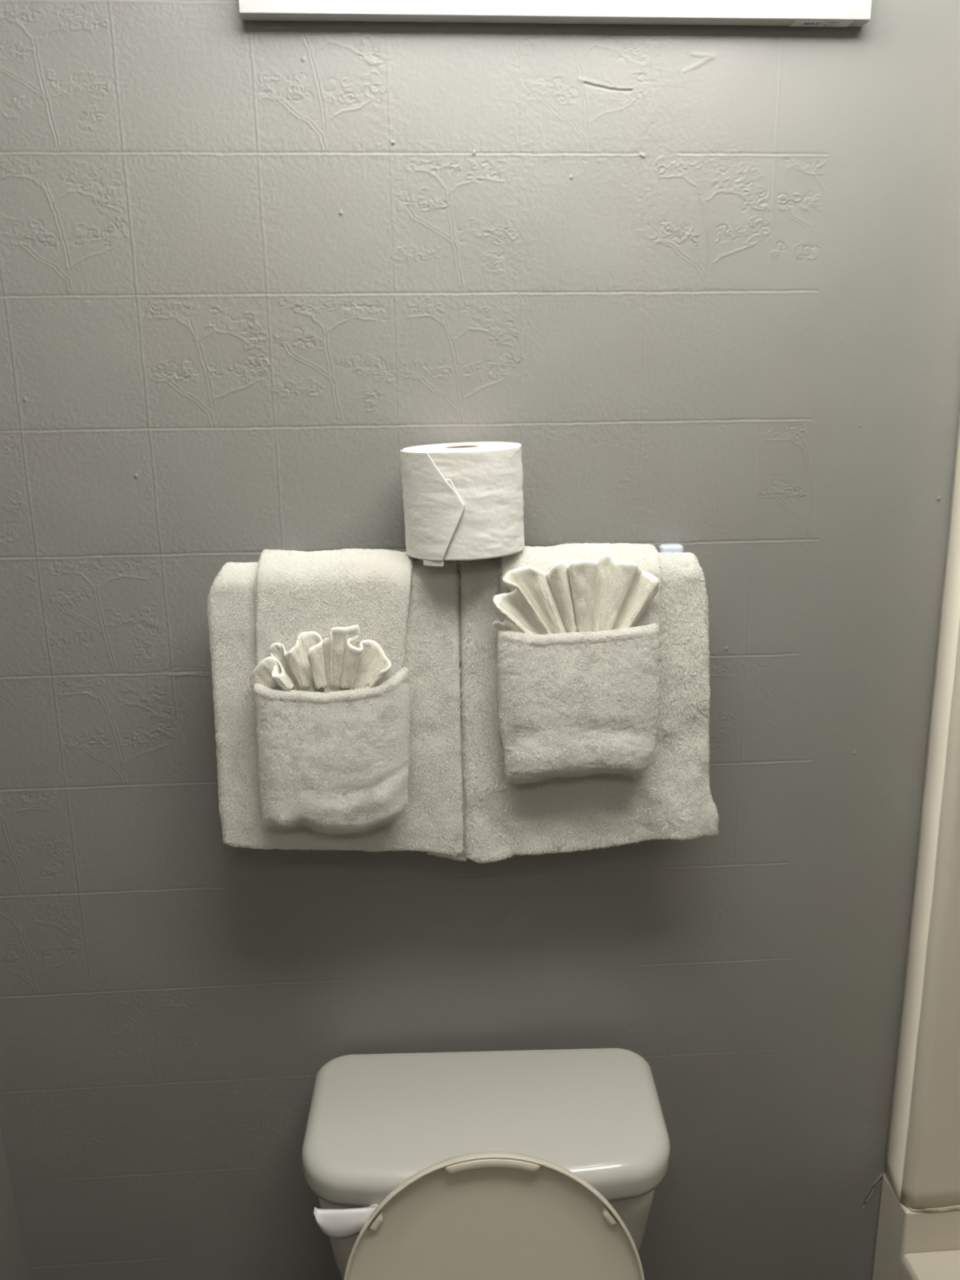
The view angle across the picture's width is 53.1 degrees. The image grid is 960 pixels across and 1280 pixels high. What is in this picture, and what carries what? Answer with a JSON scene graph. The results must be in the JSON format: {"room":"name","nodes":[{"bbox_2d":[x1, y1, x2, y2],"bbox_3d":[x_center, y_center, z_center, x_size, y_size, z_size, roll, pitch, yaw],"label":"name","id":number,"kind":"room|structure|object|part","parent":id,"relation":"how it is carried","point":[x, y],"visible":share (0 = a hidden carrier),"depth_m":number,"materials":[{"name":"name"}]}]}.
{"room":"bathroom","nodes":[
{"label":"bathroom","id":0,"kind":"room"},
{"bbox_2d":[0,1130,28,1279],"bbox_3d":[-0.591,0.400,0.060,0.030,2.360,2.301,-2,14,-3],"label":"wall","id":1,"kind":"structure","parent":0,"point":[12,1263],"depth_m":1.32,"materials":[{"name":"grey paint"}]},
{"bbox_2d":[0,0,959,1279],"bbox_3d":[0.329,0.095,1.234,2.200,2.360,0.004,-2,14,-3],"label":"wall","id":2,"kind":"structure","parent":0,"point":[704,280],"depth_m":1.15,"materials":[{"name":"paint"}]},
{"bbox_2d":[238,0,871,26],"bbox_3d":[0.089,-0.730,0.912,0.668,0.196,0.192,-2,14,-3],"label":"picture frame","id":3,"kind":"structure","parent":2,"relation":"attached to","point":[791,13],"depth_m":1.01,"materials":[{"name":"white metal"}]},
{"bbox_2d":[658,543,684,552],"bbox_3d":[0.007,-0.070,1.130,0.484,0.066,0.078,-2,14,-3],"label":"towel bar","id":4,"kind":"object","parent":2,"relation":"attached to","point":[673,548],"visible":0.13,"depth_m":1.16,"materials":[{"name":"silver metal"}]},
{"bbox_2d":[253,548,413,834],"bbox_3d":[-0.163,0.058,1.103,0.183,0.326,0.103,-2,14,-3],"label":"hand towel","id":5,"kind":"object","parent":4,"relation":"hanging from","point":[335,762],"visible":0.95,"depth_m":1.06,"materials":[{"name":"white fabric"}]},
{"bbox_2d":[249,624,391,693],"bbox_3d":[-0.176,0.049,1.062,0.156,0.132,0.024,-2,14,-3],"label":"washcloth","id":6,"kind":"object","parent":5,"relation":"in","point":[335,663],"visible":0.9,"depth_m":1.06,"materials":[{"name":"white fabric"}]},
{"bbox_2d":[207,558,467,861],"bbox_3d":[-0.158,0.090,1.126,0.301,0.373,0.057,-2,14,-3],"label":"bath towel","id":7,"kind":"object","parent":4,"relation":"hanging from","point":[433,821],"visible":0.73,"depth_m":1.10,"materials":[{"name":"white fabric"}]},
{"bbox_2d":[400,441,524,567],"bbox_3d":[-0.019,-0.154,1.075,0.138,0.127,0.134,-5,15,-16],"label":"toilet roll","id":8,"kind":"object","parent":7,"relation":"on","point":[463,501],"visible":1,"depth_m":1.02,"materials":[{"name":"white paper"}]},
{"bbox_2d":[497,542,661,783],"bbox_3d":[0.111,0.025,1.113,0.189,0.271,0.104,-2,14,-3],"label":"hand towel","id":9,"kind":"object","parent":4,"relation":"hanging from","point":[574,704],"visible":0.87,"depth_m":1.08,"materials":[{"name":"white fabric"}]},
{"bbox_2d":[491,553,659,634],"bbox_3d":[0.106,-0.023,1.066,0.186,0.145,0.023,-2,14,-5],"label":"washcloth","id":10,"kind":"object","parent":9,"relation":"in","point":[606,593],"visible":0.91,"depth_m":1.06,"materials":[{"name":"white fabric"}]},
{"bbox_2d":[457,551,719,863],"bbox_3d":[0.132,0.080,1.142,0.313,0.372,0.062,-2,14,-3],"label":"bath towel","id":11,"kind":"object","parent":4,"relation":"hanging from","point":[672,799],"visible":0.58,"depth_m":1.14,"materials":[{"name":"white fabric"}]},
{"bbox_3d":[0.419,1.538,0.422,2.200,0.050,2.320,-2,14,-3],"label":"floor","id":12,"kind":"structure","parent":0,"visible":0},
{"bbox_2d":[301,1048,670,1279],"bbox_3d":[0.016,0.959,1.049,0.449,0.781,0.694,-1,14,-1],"label":"toilet","id":13,"kind":"object","parent":12,"relation":"on","point":[525,1164],"visible":1,"depth_m":1.12,"materials":[{"name":"grey ceramic"}]},
{"bbox_3d":[-0.149,0.650,1.075,0.072,0.036,0.014,-2,14,-3],"label":"flush lever","id":14,"kind":"part","parent":13,"relation":"part of","materials":[{"name":"white plastic"}]},
{"bbox_3d":[0.007,0.603,1.200,0.449,0.048,0.228,-1,14,-1],"label":"tank lid","id":15,"kind":"part","parent":13,"relation":"part of","materials":[{"name":"grey ceramic"}]},
{"bbox_3d":[0.009,0.766,1.243,0.421,0.291,0.208,-1,14,-1],"label":"tank","id":16,"kind":"part","parent":13,"relation":"part of","materials":[{"name":"grey ceramic"}]},
{"bbox_3d":[0.016,0.738,1.054,0.333,0.356,0.087,-1,14,-1],"label":"lid","id":17,"kind":"part","parent":13,"relation":"part of","materials":[{"name":"beige plastic"}]},
{"bbox_2d":[871,1174,959,1279],"bbox_3d":[1.044,1.192,0.729,0.792,0.456,1.599,-2,14,-3],"label":"bathtub","id":18,"kind":"object","parent":12,"relation":"on","point":[910,1245],"visible":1,"depth_m":1.37,"materials":[{"name":"beige ceramic"}]},
{"bbox_3d":[1.476,0.339,0.195,0.050,2.360,2.320,-2,14,-3],"label":"wall","id":19,"kind":"structure","parent":0,"visible":0},
{"bbox_2d":[883,407,959,1213],"bbox_3d":[0.975,-0.058,1.200,0.802,1.745,0.075,-2,14,-3],"label":"shower surround","id":20,"kind":"object","parent":19,"relation":"attached to","point":[922,1168],"visible":1,"depth_m":1.28,"materials":[{"name":"beige plastic"}]}
]}

